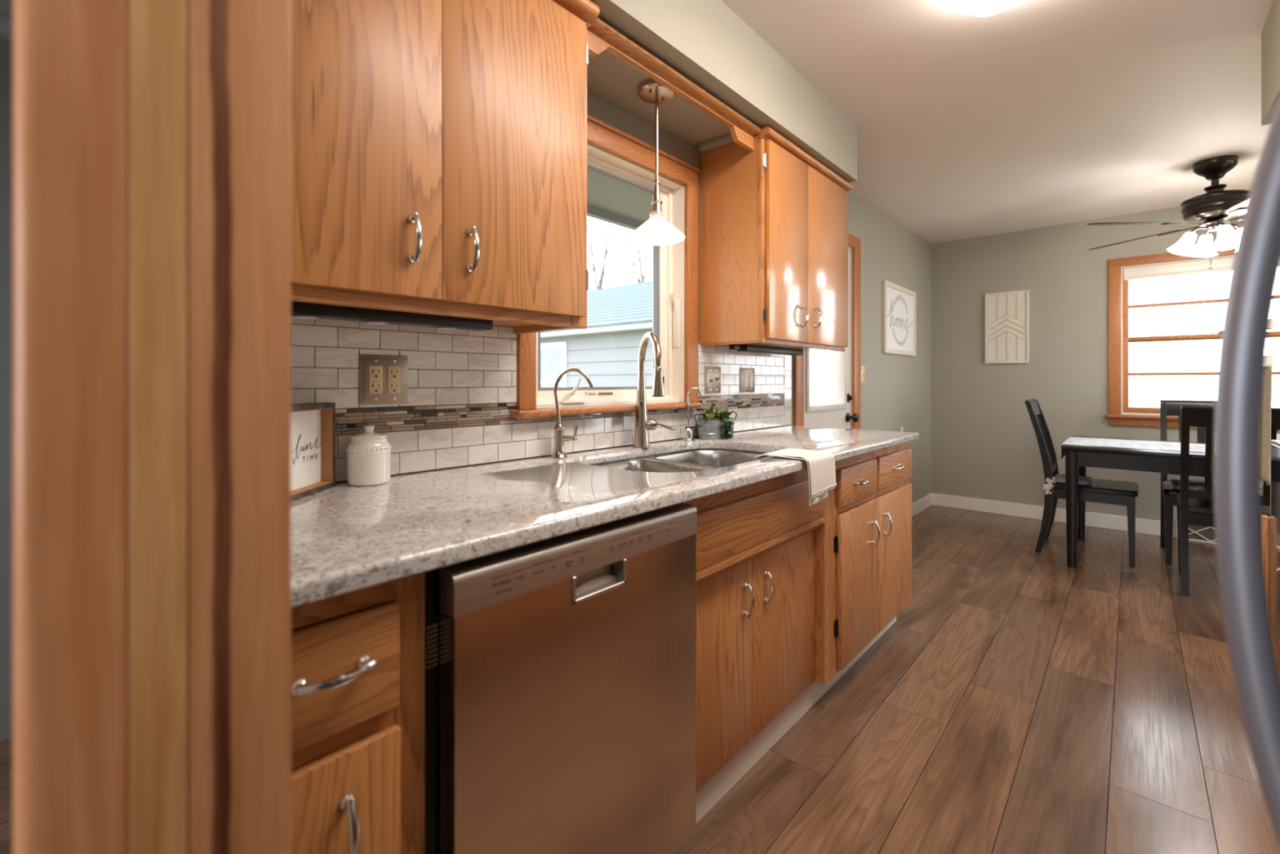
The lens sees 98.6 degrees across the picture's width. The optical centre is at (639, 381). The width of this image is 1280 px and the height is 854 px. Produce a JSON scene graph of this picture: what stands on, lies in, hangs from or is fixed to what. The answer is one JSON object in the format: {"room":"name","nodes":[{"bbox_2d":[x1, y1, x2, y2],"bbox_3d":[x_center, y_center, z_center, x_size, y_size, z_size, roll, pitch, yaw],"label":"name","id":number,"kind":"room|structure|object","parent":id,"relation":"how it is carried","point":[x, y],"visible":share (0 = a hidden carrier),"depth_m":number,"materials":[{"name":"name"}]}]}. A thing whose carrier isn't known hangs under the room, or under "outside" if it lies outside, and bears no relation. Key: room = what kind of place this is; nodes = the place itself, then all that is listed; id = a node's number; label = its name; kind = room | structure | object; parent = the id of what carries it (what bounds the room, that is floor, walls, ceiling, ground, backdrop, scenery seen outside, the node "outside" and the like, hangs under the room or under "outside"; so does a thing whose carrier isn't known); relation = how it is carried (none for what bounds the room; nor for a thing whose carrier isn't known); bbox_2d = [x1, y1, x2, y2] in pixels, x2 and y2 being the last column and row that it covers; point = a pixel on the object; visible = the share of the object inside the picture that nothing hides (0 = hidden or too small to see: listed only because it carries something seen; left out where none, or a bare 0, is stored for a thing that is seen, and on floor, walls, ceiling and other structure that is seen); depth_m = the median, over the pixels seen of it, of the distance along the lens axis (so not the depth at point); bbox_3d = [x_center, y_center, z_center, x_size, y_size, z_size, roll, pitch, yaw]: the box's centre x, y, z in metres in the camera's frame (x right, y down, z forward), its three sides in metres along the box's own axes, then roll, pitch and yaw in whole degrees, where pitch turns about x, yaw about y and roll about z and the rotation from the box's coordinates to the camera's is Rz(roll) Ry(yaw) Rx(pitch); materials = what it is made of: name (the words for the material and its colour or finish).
{"room":"kitchen","nodes":[
{"label":"kitchen","id":0,"kind":"room"},
{"bbox_2d":[0,37,13,741],"bbox_3d":[-3.080,-0.066,0.703,0.120,2.440,3.340,0,0,42],"label":"wall","id":1,"kind":"structure","parent":0,"point":[6,46],"depth_m":1.77,"materials":[{"name":"grey paint"}]},
{"bbox_2d":[337,88,931,503],"bbox_3d":[0.886,-0.066,3.194,0.130,2.440,5.658,0,0,42],"label":"wall","id":2,"kind":"structure","parent":0,"point":[895,392],"depth_m":4.22,"materials":[{"name":"green paint"}]},
{"bbox_2d":[290,0,599,333],"bbox_3d":[-0.523,-0.578,1.248,0.360,0.869,0.870,0,0,42],"label":"upper cabinet","id":3,"kind":"object","parent":2,"relation":"attached to","point":[438,148],"visible":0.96,"depth_m":1.15,"materials":[{"name":"brown wood"}]},
{"bbox_2d":[290,300,493,330],"bbox_3d":[-0.625,-0.147,1.205,0.060,0.033,0.663,0,0,42],"label":"light","id":4,"kind":"object","parent":3,"relation":"attached to","point":[301,310],"visible":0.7,"depth_m":1.23,"materials":[{"name":"black plastic"}]},
{"bbox_2d":[290,315,791,483],"bbox_3d":[-0.059,0.037,2.033,0.009,0.406,2.668,0,0,42],"label":"tiled wall","id":5,"kind":"structure","parent":2,"relation":"attached to","point":[462,384],"depth_m":1.54,"materials":[{"name":"tile"}]},
{"bbox_2d":[359,354,407,404],"bbox_3d":[-0.637,-0.004,1.373,0.010,0.123,0.119,0,0,42],"label":"outlet plate","id":6,"kind":"object","parent":5,"relation":"attached to","point":[383,379],"visible":1,"depth_m":1.37,"materials":[{"name":"grey metal"}]},
{"bbox_2d":[368,365,382,393],"bbox_3d":[-0.651,-0.004,1.355,0.004,0.068,0.033,0,0,42],"label":"receptacle","id":7,"kind":"object","parent":6,"relation":"attached to","point":[375,372],"depth_m":1.35,"materials":[{"name":"beige plastic"}]},
{"bbox_2d":[387,365,400,393],"bbox_3d":[-0.621,-0.004,1.389,0.004,0.068,0.033,0,0,42],"label":"receptacle","id":8,"kind":"object","parent":6,"relation":"attached to","point":[393,371],"depth_m":1.39,"materials":[{"name":"beige plastic"}]},
{"bbox_2d":[704,366,720,393],"bbox_3d":[0.332,-0.006,2.448,0.021,0.119,0.123,0,0,42],"label":"switch plate","id":9,"kind":"object","parent":5,"relation":"attached to","point":[712,374],"visible":1,"depth_m":2.44,"materials":[{"name":"grey metal"}]},
{"bbox_2d":[739,367,755,392],"bbox_3d":[0.524,-0.006,2.671,0.010,0.119,0.135,0,0,42],"label":"outlet plate","id":10,"kind":"object","parent":5,"relation":"attached to","point":[747,375],"visible":1,"depth_m":2.66,"materials":[{"name":"grey metal"}]},
{"bbox_2d":[743,373,747,386],"bbox_3d":[0.509,-0.006,2.651,0.004,0.068,0.033,0,0,42],"label":"receptacle","id":11,"kind":"object","parent":10,"relation":"attached to","point":[745,375],"depth_m":2.65,"materials":[{"name":"beige plastic"}]},
{"bbox_2d":[509,113,701,417],"bbox_3d":[-0.108,-0.400,2.040,0.186,1.017,0.953,0,0,42],"label":"window","id":12,"kind":"structure","parent":2,"relation":"in","point":[612,153],"depth_m":2.25,"materials":[{"name":"brown wood"}]},
{"bbox_2d":[698,125,853,351],"bbox_3d":[0.673,-0.583,2.585,0.360,0.858,0.862,0,0,42],"label":"upper cabinet","id":13,"kind":"object","parent":2,"relation":"attached to","point":[773,218],"visible":1,"depth_m":2.32,"materials":[{"name":"brown wood"}]},
{"bbox_2d":[728,344,803,355],"bbox_3d":[0.617,-0.150,2.642,0.055,0.028,0.640,0,0,42],"label":"light","id":14,"kind":"object","parent":13,"relation":"attached to","point":[744,348],"visible":0.96,"depth_m":2.57,"materials":[{"name":"black plastic"}]},
{"bbox_2d":[793,233,861,429],"bbox_3d":[1.149,0.091,3.441,0.192,2.126,0.970,0,0,42],"label":"door","id":15,"kind":"structure","parent":2,"relation":"in","point":[844,412],"depth_m":3.63,"materials":[{"name":"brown wood"}]},
{"bbox_2d":[860,365,865,382],"bbox_3d":[1.557,-0.049,3.830,0.020,0.119,0.075,0,0,42],"label":"light switch","id":16,"kind":"object","parent":2,"relation":"attached to","point":[862,367],"visible":0.9,"depth_m":3.83,"materials":[{"name":"beige plastic"}]},
{"bbox_2d":[882,280,915,355],"bbox_3d":[2.093,-0.488,4.424,0.025,0.545,0.785,0,0,42],"label":"framed picture","id":17,"kind":"object","parent":2,"relation":"attached to","point":[899,303],"visible":1,"depth_m":4.39,"materials":[{"name":"beige wood"}]},
{"bbox_2d":[887,286,913,351],"bbox_3d":[2.089,-0.488,4.427,0.010,0.485,0.725,0,0,42],"label":"print","id":18,"kind":"object","parent":17,"relation":"attached to","point":[900,300],"depth_m":4.42,"materials":[{"name":"white paper"}]},
{"bbox_2d":[911,493,932,516],"bbox_3d":[2.119,1.098,4.464,0.013,0.112,1.840,0,0,42],"label":"baseboard","id":19,"kind":"structure","parent":2,"relation":"attached to","point":[925,502],"depth_m":4.88,"materials":[{"name":"white paint"}]},
{"bbox_2d":[0,505,1279,853],"bbox_3d":[0.526,1.184,1.179,4.820,0.060,9.060,0,0,42],"label":"floor","id":20,"kind":"structure","parent":0,"point":[1021,700],"depth_m":1.83,"materials":[{"name":"brown wood"}]},
{"bbox_2d":[290,572,425,853],"bbox_3d":[-0.613,0.713,0.917,0.652,0.883,0.256,0,0,42],"label":"base cabinet","id":21,"kind":"object","parent":20,"relation":"on","point":[357,657],"visible":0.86,"depth_m":0.74,"materials":[{"name":"brown wood"}]},
{"bbox_2d":[425,502,697,853],"bbox_3d":[-0.307,0.718,1.242,0.614,0.872,0.634,0,0,42],"label":"dishwasher","id":22,"kind":"object","parent":20,"relation":"on","point":[561,670],"visible":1,"depth_m":0.99,"materials":[{"name":"silver metal"}]},
{"bbox_2d":[425,568,439,853],"bbox_3d":[-0.328,0.708,1.259,0.560,0.852,0.630,0,0,42],"label":"tub","id":23,"kind":"object","parent":22,"relation":"in","point":[433,576],"depth_m":0.85,"materials":[{"name":"black plastic"}]},
{"bbox_2d":[683,469,833,791],"bbox_3d":[0.175,0.662,1.835,0.602,0.783,0.884,0,0,42],"label":"base cabinet","id":24,"kind":"object","parent":20,"relation":"on","point":[765,556],"visible":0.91,"depth_m":1.61,"materials":[{"name":"brown wood"}]},
{"bbox_2d":[696,616,896,822],"bbox_3d":[0.645,1.104,2.000,0.012,0.100,1.758,0,0,42],"label":"toe kick","id":25,"kind":"object","parent":20,"relation":"on","point":[718,785],"visible":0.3,"depth_m":1.68,"materials":[{"name":"beige paint"}]},
{"bbox_2d":[833,441,911,675],"bbox_3d":[0.781,0.662,2.475,0.652,0.783,0.878,0,0,42],"label":"base cabinet","id":26,"kind":"object","parent":20,"relation":"on","point":[873,491],"visible":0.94,"depth_m":2.18,"materials":[{"name":"brown wood"}]},
{"bbox_2d":[290,425,919,608],"bbox_3d":[0.188,0.255,1.813,0.650,0.030,2.668,0,0,42],"label":"countertop","id":27,"kind":"structure","parent":26,"relation":"on","point":[345,538],"depth_m":1.11,"materials":[{"name":"grey stone"}]},
{"bbox_2d":[290,402,335,501],"bbox_3d":[-0.714,0.144,1.141,0.036,0.192,0.235,0,0,0],"label":"framed sign","id":28,"kind":"object","parent":27,"relation":"on","point":[313,425],"visible":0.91,"depth_m":1.21,"materials":[{"name":"brown wood"}]},
{"bbox_2d":[345,425,391,486],"bbox_3d":[-0.640,0.172,1.300,0.098,0.136,0.098,0,0,42],"label":"ceramic jar","id":29,"kind":"object","parent":27,"relation":"on","point":[368,452],"visible":1,"depth_m":1.26,"materials":[{"name":"white ceramic"}]},
{"bbox_2d":[551,368,593,458],"bbox_3d":[-0.216,0.099,1.726,0.132,0.282,0.052,0,0,11],"label":"filter faucet","id":30,"kind":"object","parent":27,"relation":"on","point":[558,452],"visible":1,"depth_m":1.73,"materials":[{"name":"silver metal"}]},
{"bbox_2d":[633,331,677,448],"bbox_3d":[0.032,0.034,1.925,0.159,0.413,0.231,0,0,16],"label":"kitchen faucet","id":31,"kind":"object","parent":27,"relation":"on","point":[641,440],"visible":1,"depth_m":1.99,"materials":[{"name":"silver metal"}]},
{"bbox_2d":[591,448,773,472],"bbox_3d":[0.181,0.368,1.832,0.496,0.192,0.816,0,0,42],"label":"sink","id":32,"kind":"object","parent":27,"relation":"in","point":[698,459],"visible":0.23,"depth_m":2.07,"materials":[{"name":"silver metal"}]},
{"bbox_2d":[680,386,702,441],"bbox_3d":[0.205,0.131,2.233,0.075,0.217,0.071,0,0,42],"label":"water faucet","id":33,"kind":"object","parent":27,"relation":"on","point":[687,430],"visible":1,"depth_m":2.23,"materials":[{"name":"silver metal"}]},
{"bbox_2d":[693,411,737,439],"bbox_3d":[0.325,0.186,2.346,0.122,0.108,0.266,0,0,42],"label":"tub","id":34,"kind":"object","parent":27,"relation":"on","point":[709,429],"visible":0.8,"depth_m":2.27,"materials":[{"name":"silver metal"}]},
{"bbox_2d":[700,413,719,420],"bbox_3d":[0.289,0.150,2.279,0.085,0.038,0.081,0,0,42],"label":"succulent","id":35,"kind":"object","parent":34,"relation":"on","point":[709,416],"visible":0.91,"depth_m":2.27,"materials":[{"name":"green plant"}]},
{"bbox_2d":[697,402,726,418],"bbox_3d":[0.307,0.129,2.351,0.131,0.092,0.154,0,0,-1],"label":"aloe","id":36,"kind":"object","parent":34,"relation":"on","point":[707,411],"visible":0.52,"depth_m":2.33,"materials":[{"name":"green plant"}]},
{"bbox_2d":[715,411,734,439],"bbox_3d":[0.352,0.184,2.293,0.077,0.115,0.084,0,0,42],"label":"trailing plant","id":37,"kind":"object","parent":34,"relation":"in","point":[726,428],"visible":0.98,"depth_m":2.28,"materials":[{"name":"green plant"}]},
{"bbox_2d":[718,407,733,419],"bbox_3d":[0.369,0.141,2.365,0.086,0.059,0.076,0,0,42],"label":"succulent","id":38,"kind":"object","parent":34,"relation":"on","point":[726,409],"visible":0.33,"depth_m":2.37,"materials":[{"name":"green plant"}]},
{"bbox_2d":[754,448,836,506],"bbox_3d":[0.502,0.301,1.774,0.198,0.151,0.193,0,0,42],"label":"dish towel","id":39,"kind":"object","parent":27,"relation":"on","point":[820,464],"visible":1,"depth_m":1.71,"materials":[{"name":"white fabric"}]},
{"bbox_2d":[1024,399,1137,567],"bbox_3d":[2.989,0.642,3.747,0.598,1.024,0.430,0,0,42],"label":"dining chair","id":40,"kind":"object","parent":20,"relation":"on","point":[1100,491],"visible":0.91,"depth_m":3.68,"materials":[{"name":"black wood"}]},
{"bbox_2d":[1043,474,1092,494],"bbox_3d":[2.930,0.699,3.763,0.242,0.132,0.424,0,0,42],"label":"seat cushion","id":41,"kind":"object","parent":40,"relation":"on","point":[1082,480],"visible":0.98,"depth_m":3.68,"materials":[{"name":"white fabric"}]},
{"bbox_2d":[1061,435,1262,568],"bbox_3d":[3.434,0.778,3.295,1.387,0.752,0.890,0,0,42],"label":"dining table","id":42,"kind":"object","parent":20,"relation":"on","point":[1077,458],"visible":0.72,"depth_m":3.35,"materials":[{"name":"black wood"}]},
{"bbox_2d":[1060,436,1205,459],"bbox_3d":[3.363,0.449,3.311,1.280,0.103,0.620,0,0,42],"label":"table runner","id":43,"kind":"object","parent":42,"relation":"on","point":[1089,442],"visible":0.59,"depth_m":3.48,"materials":[{"name":"white fabric"}]},
{"bbox_2d":[1200,401,1279,439],"bbox_3d":[3.504,0.253,3.225,0.516,0.285,0.422,0,0,42],"label":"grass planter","id":44,"kind":"object","parent":43,"relation":"on","point":[1277,434],"visible":0.02,"depth_m":3.08,"materials":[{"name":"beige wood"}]},
{"bbox_2d":[1160,400,1215,565],"bbox_3d":[3.655,0.642,3.543,0.430,1.024,0.598,0,0,42],"label":"dining chair","id":45,"kind":"object","parent":20,"relation":"on","point":[1167,407],"visible":0.33,"depth_m":3.76,"materials":[{"name":"black wood"}]},
{"bbox_2d":[1161,477,1262,496],"bbox_3d":[3.596,0.665,3.475,0.446,0.090,0.375,0,0,42],"label":"seat cushion","id":46,"kind":"object","parent":45,"relation":"on","point":[1171,482],"visible":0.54,"depth_m":3.48,"materials":[{"name":"white fabric"}]},
{"bbox_2d":[1175,405,1279,596],"bbox_3d":[3.227,0.642,2.990,0.430,1.024,0.598,0,0,42],"label":"dining chair","id":47,"kind":"object","parent":20,"relation":"on","point":[1194,507],"visible":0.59,"depth_m":2.96,"materials":[{"name":"black wood"}]},
{"bbox_2d":[1213,98,1279,844],"bbox_3d":[0.614,0.264,-0.053,0.887,1.740,0.840,0,0,42],"label":"refrigerator","id":48,"kind":"object","parent":20,"relation":"on","point":[1256,260],"visible":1,"depth_m":0.42,"materials":[{"name":"silver metal"}]},
{"bbox_2d":[1261,514,1279,677],"bbox_3d":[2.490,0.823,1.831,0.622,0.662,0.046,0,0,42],"label":"base cabinet","id":49,"kind":"object","parent":20,"relation":"on","point":[1265,520],"visible":0.09,"depth_m":1.99,"materials":[{"name":"brown wood"}]},
{"bbox_2d":[1270,440,1279,644],"bbox_3d":[2.236,0.671,1.512,0.576,0.925,0.755,0,0,42],"label":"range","id":50,"kind":"object","parent":20,"relation":"on","point":[1274,444],"visible":0.92,"depth_m":1.91,"materials":[{"name":"black metal"}]},
{"bbox_2d":[586,0,857,182],"bbox_3d":[0.072,-1.149,1.909,0.370,0.273,2.658,0,0,42],"label":"soffit","id":51,"kind":"structure","parent":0,"point":[705,42],"depth_m":1.97,"materials":[{"name":"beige paint"}]},
{"bbox_2d":[628,78,685,245],"bbox_3d":[0.058,-0.753,1.901,0.198,0.520,0.198,0,0,42],"label":"pendant light","id":52,"kind":"object","parent":51,"relation":"hanging from","point":[656,230],"visible":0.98,"depth_m":1.89,"materials":[{"name":"white glass"}]},
{"bbox_2d":[586,17,761,152],"bbox_3d":[0.064,-0.970,1.929,0.291,0.084,0.935,0,0,42],"label":"valance","id":53,"kind":"object","parent":51,"relation":"attached to","point":[601,36],"visible":0.87,"depth_m":1.80,"materials":[{"name":"brown wood"}]},
{"bbox_2d":[720,0,1273,244],"bbox_3d":[0.540,-1.336,1.194,4.820,0.100,9.100,0,0,42],"label":"ceiling","id":54,"kind":"structure","parent":0,"point":[1033,113],"depth_m":2.50,"materials":[{"name":"white paint"}]},
{"bbox_2d":[964,0,1031,16],"bbox_3d":[0.882,-1.244,1.277,0.420,0.084,1.220,0,0,42],"label":"ceiling light","id":55,"kind":"object","parent":54,"relation":"attached to","point":[976,7],"visible":1,"depth_m":1.77,"materials":[{"name":"white paint"}]},
{"bbox_2d":[1087,155,1249,269],"bbox_3d":[3.406,-0.970,3.188,1.278,0.630,1.323,0,0,42],"label":"ceiling fan","id":56,"kind":"object","parent":54,"relation":"hanging from","point":[1211,211],"visible":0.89,"depth_m":3.18,"materials":[{"name":"black metal"}]},
{"bbox_2d":[931,206,1279,522],"bbox_3d":[4.049,-0.066,4.066,3.420,2.440,0.140,0,0,42],"label":"wall","id":57,"kind":"structure","parent":0,"point":[984,445],"depth_m":4.65,"materials":[{"name":"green paint"}]},
{"bbox_2d":[985,289,1029,363],"bbox_3d":[3.163,-0.465,4.746,0.317,0.615,0.025,0,0,42],"label":"wall plaque","id":58,"kind":"object","parent":57,"relation":"attached to","point":[1007,313],"visible":1,"depth_m":4.74,"materials":[{"name":"beige paint"}]},
{"bbox_2d":[932,493,1176,537],"bbox_3d":[3.958,1.098,4.045,3.287,0.112,0.013,0,0,42],"label":"baseboard","id":59,"kind":"structure","parent":57,"relation":"attached to","point":[1148,526],"depth_m":4.62,"materials":[{"name":"white paint"}]},
{"bbox_2d":[1105,247,1279,431],"bbox_3d":[4.185,-0.305,3.907,1.345,1.294,0.175,0,0,42],"label":"window","id":60,"kind":"structure","parent":57,"relation":"in","point":[1121,270],"depth_m":4.21,"materials":[{"name":"brown wood"}]},
{"bbox_2d":[1123,256,1234,280],"bbox_3d":[4.168,-0.830,3.886,1.131,0.097,0.026,0,0,42],"label":"roller blind","id":61,"kind":"object","parent":60,"relation":"attached to","point":[1188,265],"depth_m":4.06,"materials":[{"name":"white fabric"}]},
{"bbox_2d":[1176,520,1216,543],"bbox_3d":[4.066,1.089,3.925,0.345,0.129,0.020,0,0,42],"label":"air vent","id":62,"kind":"object","parent":57,"relation":"in","point":[1196,533],"visible":0.26,"depth_m":3.95,"materials":[{"name":"white metal"}]},
{"bbox_2d":[1188,524,1216,542],"bbox_3d":[4.069,1.088,3.928,0.325,0.112,0.012,0,0,42],"label":"grille","id":63,"kind":"object","parent":62,"relation":"attached to","point":[1196,533],"depth_m":3.95,"materials":[{"name":"grey metal"}]},
{"bbox_2d":[1264,319,1273,365],"bbox_3d":[2.694,0.439,2.430,0.154,1.430,0.090,0,0,-18],"label":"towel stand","id":64,"kind":"object","parent":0,"point":[1268,359],"visible":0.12,"depth_m":2.41,"materials":[{"name":"white"}]},
{"bbox_2d":[1259,365,1271,485],"bbox_3d":[2.731,0.196,2.422,0.109,0.527,0.035,0,0,-1],"label":"hanging cloth","id":65,"kind":"object","parent":64,"relation":"hanging from","point":[1265,428],"visible":0.38,"depth_m":2.42,"materials":[{"name":"beige fabric"}]},
{"bbox_2d":[1261,0,1279,125],"bbox_3d":[1.406,-1.116,0.587,0.600,0.340,3.350,0,0,42],"label":"wall","id":66,"kind":"structure","parent":0,"point":[1270,35],"depth_m":1.90,"materials":[{"name":"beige paint"}]},
{"bbox_3d":[-1.154,-0.066,1.128,2.184,2.440,0.138,0,0,42],"label":"wall","id":67,"kind":"structure","parent":0,"visible":0},
{"bbox_2d":[13,0,126,853],"bbox_3d":[-0.398,-0.066,0.383,0.104,2.440,0.050,0,0,42],"label":"trim","id":68,"kind":"structure","parent":67,"relation":"attached to","point":[69,56],"depth_m":0.35,"materials":[{"name":"brown wood"}]},
{"bbox_2d":[126,0,187,853],"bbox_3d":[-0.348,-0.066,0.394,0.044,2.440,0.031,0,0,42],"label":"trim","id":69,"kind":"structure","parent":67,"relation":"attached to","point":[157,30],"depth_m":0.38,"materials":[{"name":"brown wood"}]},
{"bbox_2d":[187,0,290,853],"bbox_3d":[-0.316,-0.066,0.430,0.044,2.440,0.064,0,0,42],"label":"trim","id":70,"kind":"structure","parent":67,"relation":"attached to","point":[239,51],"depth_m":0.41,"materials":[{"name":"brown wood"}]},
{"label":"outside","id":71,"kind":"structure","parent":0,"visible":0},
{"bbox_3d":[-0.419,1.814,15.135,42.000,0.120,46.000,0,0,42],"label":"ground","id":72,"kind":"structure","parent":71,"visible":0},
{"bbox_2d":[540,280,652,386],"bbox_3d":[-1.954,-0.276,13.007,9.250,4.060,3.420,0,0,42],"label":"neighboring house","id":73,"kind":"structure","parent":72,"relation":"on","point":[619,317],"depth_m":10.17,"materials":[{"name":"grey"}]},
{"bbox_2d":[586,216,629,290],"bbox_3d":[-1.375,-3.998,21.726,5.695,11.515,6.117,0,0,-9],"label":"bare tree","id":74,"kind":"object","parent":72,"relation":"on","point":[602,273],"visible":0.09,"depth_m":20.46,"materials":[{"name":"grey plant"}]},
{"bbox_2d":[591,223,652,287],"bbox_3d":[0.269,-3.457,19.459,5.556,10.508,4.924,0,0,-14],"label":"bare tree","id":75,"kind":"object","parent":72,"relation":"on","point":[642,277],"visible":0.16,"depth_m":19.32,"materials":[{"name":"grey plant"}]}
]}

